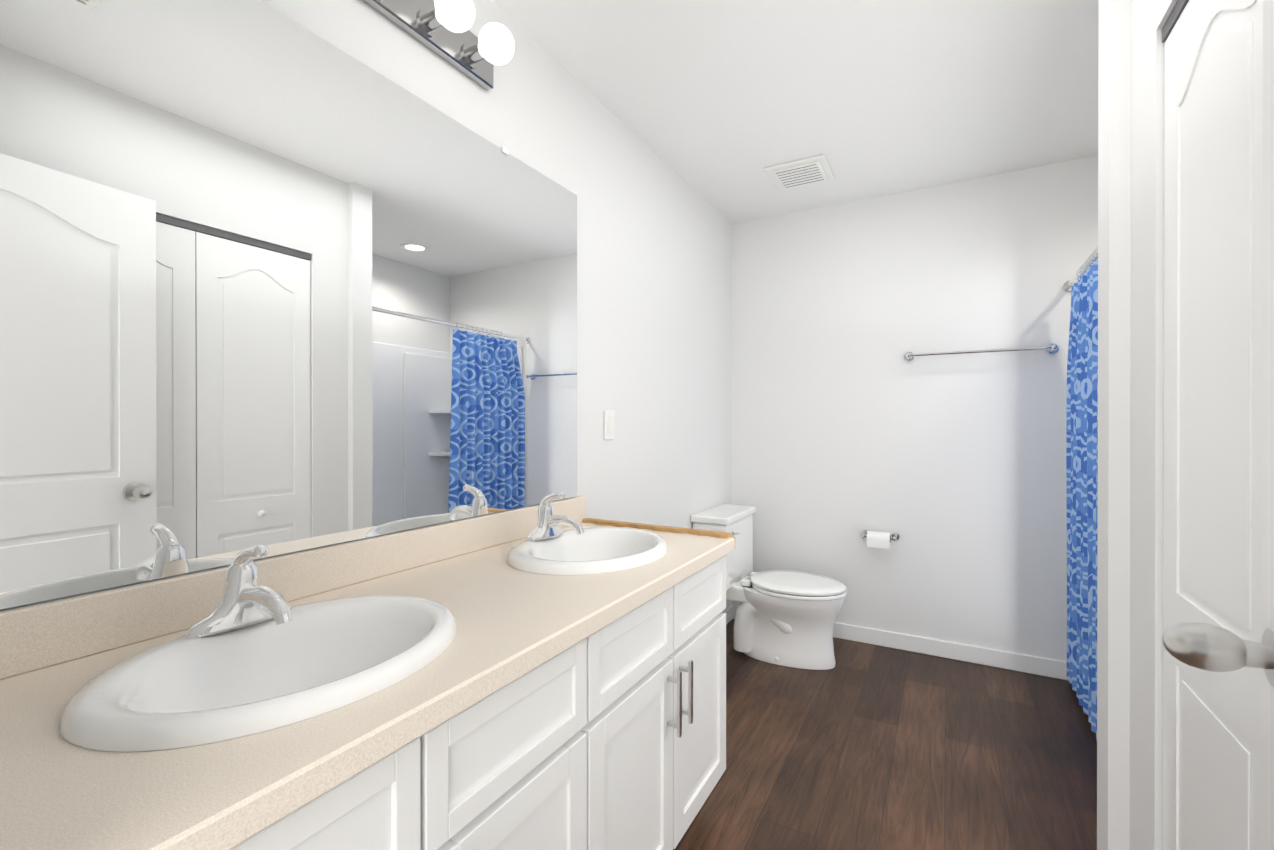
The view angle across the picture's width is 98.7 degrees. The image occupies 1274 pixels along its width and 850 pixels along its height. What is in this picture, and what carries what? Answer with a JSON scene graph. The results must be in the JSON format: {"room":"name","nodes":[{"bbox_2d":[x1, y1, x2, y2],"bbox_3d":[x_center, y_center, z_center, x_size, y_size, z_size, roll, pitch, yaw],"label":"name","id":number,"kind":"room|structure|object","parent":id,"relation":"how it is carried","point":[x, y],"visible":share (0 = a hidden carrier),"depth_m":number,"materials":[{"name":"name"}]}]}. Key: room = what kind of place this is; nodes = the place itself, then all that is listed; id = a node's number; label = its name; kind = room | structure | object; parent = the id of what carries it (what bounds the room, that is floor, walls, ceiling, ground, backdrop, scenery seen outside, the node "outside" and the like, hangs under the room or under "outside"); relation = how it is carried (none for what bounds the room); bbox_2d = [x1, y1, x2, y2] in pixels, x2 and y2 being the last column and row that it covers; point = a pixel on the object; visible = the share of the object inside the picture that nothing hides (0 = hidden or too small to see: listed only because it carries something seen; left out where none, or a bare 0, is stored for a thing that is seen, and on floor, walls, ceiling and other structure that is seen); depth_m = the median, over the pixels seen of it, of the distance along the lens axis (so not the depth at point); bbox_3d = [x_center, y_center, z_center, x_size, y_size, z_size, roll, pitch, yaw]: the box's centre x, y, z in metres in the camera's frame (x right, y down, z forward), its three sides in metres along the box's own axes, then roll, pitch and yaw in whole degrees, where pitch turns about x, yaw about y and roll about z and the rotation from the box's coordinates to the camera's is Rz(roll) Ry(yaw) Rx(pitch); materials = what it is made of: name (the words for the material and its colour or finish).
{"room":"bathroom","nodes":[
{"label":"bathroom","id":0,"kind":"room"},
{"bbox_2d":[0,0,731,612],"bbox_3d":[-0.251,-0.020,2.029,0.120,2.440,3.430,0,0,30],"label":"wall","id":1,"kind":"structure","parent":0,"point":[654,300],"depth_m":2.22,"materials":[{"name":"white paint"}]},
{"bbox_2d":[0,0,576,608],"bbox_3d":[-0.582,-0.286,1.309,0.009,1.085,1.488,0,0,30],"label":"mirror","id":2,"kind":"object","parent":1,"relation":"attached to","point":[276,282],"visible":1,"depth_m":1.03,"materials":[{"name":"clear glass"}]},
{"bbox_2d":[0,496,585,679],"bbox_3d":[-0.568,0.305,1.322,0.019,0.092,1.526,0,0,30],"label":"backsplash","id":3,"kind":"structure","parent":1,"relation":"attached to","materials":[{"name":"laminate"}]},
{"bbox_2d":[363,0,514,90],"bbox_3d":[-0.507,-1.016,1.277,0.171,0.119,0.604,0,0,30],"label":"sconce","id":4,"kind":"object","parent":1,"relation":"attached to","point":[440,28],"visible":1,"depth_m":1.40,"materials":[{"name":"silver metal"}]},
{"bbox_2d":[604,410,613,439],"bbox_3d":[-0.108,-0.001,2.149,0.009,0.116,0.072,0,0,30],"label":"light switch","id":5,"kind":"object","parent":1,"relation":"attached to","point":[608,424],"visible":1,"depth_m":2.14,"materials":[{"name":"white plastic"}]},
{"bbox_2d":[723,605,734,623],"bbox_3d":[0.197,1.156,2.688,0.013,0.085,1.574,0,0,30],"label":"baseboard","id":6,"kind":"structure","parent":1,"relation":"attached to","point":[730,611],"depth_m":3.33,"materials":[{"name":"white paint"}]},
{"bbox_2d":[491,0,1098,223],"bbox_3d":[0.889,-1.289,1.380,2.740,0.100,3.430,0,0,30],"label":"ceiling","id":7,"kind":"structure","parent":0,"point":[719,106],"depth_m":1.99,"materials":[{"name":"white paint"}]},
{"bbox_2d":[764,154,834,190],"bbox_3d":[0.802,-1.231,2.688,0.280,0.020,0.280,0,0,30],"label":"fan","id":8,"kind":"object","parent":7,"relation":"attached to","point":[802,172],"visible":0.98,"depth_m":2.65,"materials":[{"name":"white plastic"}]},
{"bbox_2d":[673,619,1096,849],"bbox_3d":[0.504,1.253,0.708,2.740,0.100,4.990,0,0,30],"label":"floor","id":9,"kind":"structure","parent":0,"point":[861,746],"depth_m":1.96,"materials":[{"name":"brown wood"}]},
{"bbox_2d":[0,492,734,849],"bbox_3d":[-0.318,0.697,1.185,0.592,1.010,1.532,0,0,30],"label":"vanity unit","id":10,"kind":"object","parent":9,"relation":"on","point":[548,672],"visible":1,"depth_m":0.87,"materials":[{"name":"white paint"}]},
{"bbox_2d":[691,504,846,669],"bbox_3d":[0.710,0.832,2.860,0.730,0.728,0.470,0,0,30],"label":"toilet","id":11,"kind":"object","parent":9,"relation":"on","point":[787,618],"visible":0.94,"depth_m":2.75,"materials":[{"name":"white ceramic"}]},
{"bbox_2d":[732,155,1097,661],"bbox_3d":[1.757,-0.022,2.794,2.620,2.440,0.120,0,0,30],"label":"wall","id":12,"kind":"structure","parent":0,"point":[850,423],"depth_m":2.87,"materials":[{"name":"white paint"}]},
{"bbox_2d":[861,530,899,548],"bbox_3d":[1.296,0.608,2.925,0.190,0.080,0.106,0,0,30],"label":"paper holder","id":13,"kind":"object","parent":12,"relation":"attached to","point":[875,539],"visible":1,"depth_m":2.89,"materials":[{"name":"white paper"}]},
{"bbox_2d":[735,605,1067,679],"bbox_3d":[1.322,1.155,2.965,1.697,0.085,0.016,0,0,30],"label":"baseboard","id":14,"kind":"structure","parent":12,"relation":"attached to","point":[1047,667],"depth_m":2.79,"materials":[{"name":"white paint"}]},
{"bbox_2d":[904,344,1058,360],"bbox_3d":[1.690,-0.362,2.716,0.658,0.048,0.078,0,0,30],"label":"towel rail","id":15,"kind":"object","parent":12,"relation":"attached to","point":[1049,349],"visible":1,"depth_m":2.67,"materials":[{"name":"silver metal"}]},
{"bbox_2d":[1063,251,1097,291],"bbox_3d":[1.684,-0.650,1.954,0.049,0.050,1.408,0,0,30],"label":"shower curtain rod","id":16,"kind":"object","parent":12,"relation":"attached to","point":[1067,285],"visible":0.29,"depth_m":2.40,"materials":[{"name":"silver metal"}]},
{"bbox_2d":[1066,246,1097,740],"bbox_3d":[1.836,0.247,2.224,0.047,1.834,0.745,0,0,30],"label":"shower curtain","id":17,"kind":"object","parent":16,"relation":"hanging from","point":[1082,451],"visible":0.69,"depth_m":2.26,"materials":[{"name":"blue fabric"}]},
{"bbox_2d":[1097,0,1130,849],"bbox_3d":[1.658,-0.018,1.097,1.120,2.440,0.110,0,0,30],"label":"wall","id":18,"kind":"structure","parent":0,"point":[1114,354],"depth_m":1.32,"materials":[{"name":"white paint"}]},
{"bbox_2d":[1129,0,1176,849],"bbox_3d":[0.781,-0.017,0.502,0.100,2.440,1.790,0,0,30],"label":"door frame","id":19,"kind":"structure","parent":0,"point":[1149,18],"depth_m":1.20,"materials":[{"name":"white paint"}]},
{"bbox_2d":[1162,0,1188,42],"bbox_3d":[0.881,-0.811,0.725,0.038,0.028,0.936,0,0,30],"label":"track rail","id":20,"kind":"object","parent":19,"relation":"attached to","point":[1174,16],"visible":0.4,"depth_m":1.09,"materials":[{"name":"silver metal"}]},
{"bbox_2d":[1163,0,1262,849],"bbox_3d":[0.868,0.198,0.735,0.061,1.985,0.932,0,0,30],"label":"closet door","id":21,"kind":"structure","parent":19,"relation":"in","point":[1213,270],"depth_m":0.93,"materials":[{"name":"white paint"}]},
{"bbox_3d":[-0.335,-0.016,0.197,1.540,2.440,0.160,0,0,30],"label":"wall","id":22,"kind":"structure","parent":0,"visible":0},
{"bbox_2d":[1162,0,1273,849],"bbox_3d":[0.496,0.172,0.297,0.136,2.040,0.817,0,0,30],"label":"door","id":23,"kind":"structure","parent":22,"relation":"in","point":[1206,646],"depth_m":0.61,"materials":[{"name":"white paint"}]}
]}

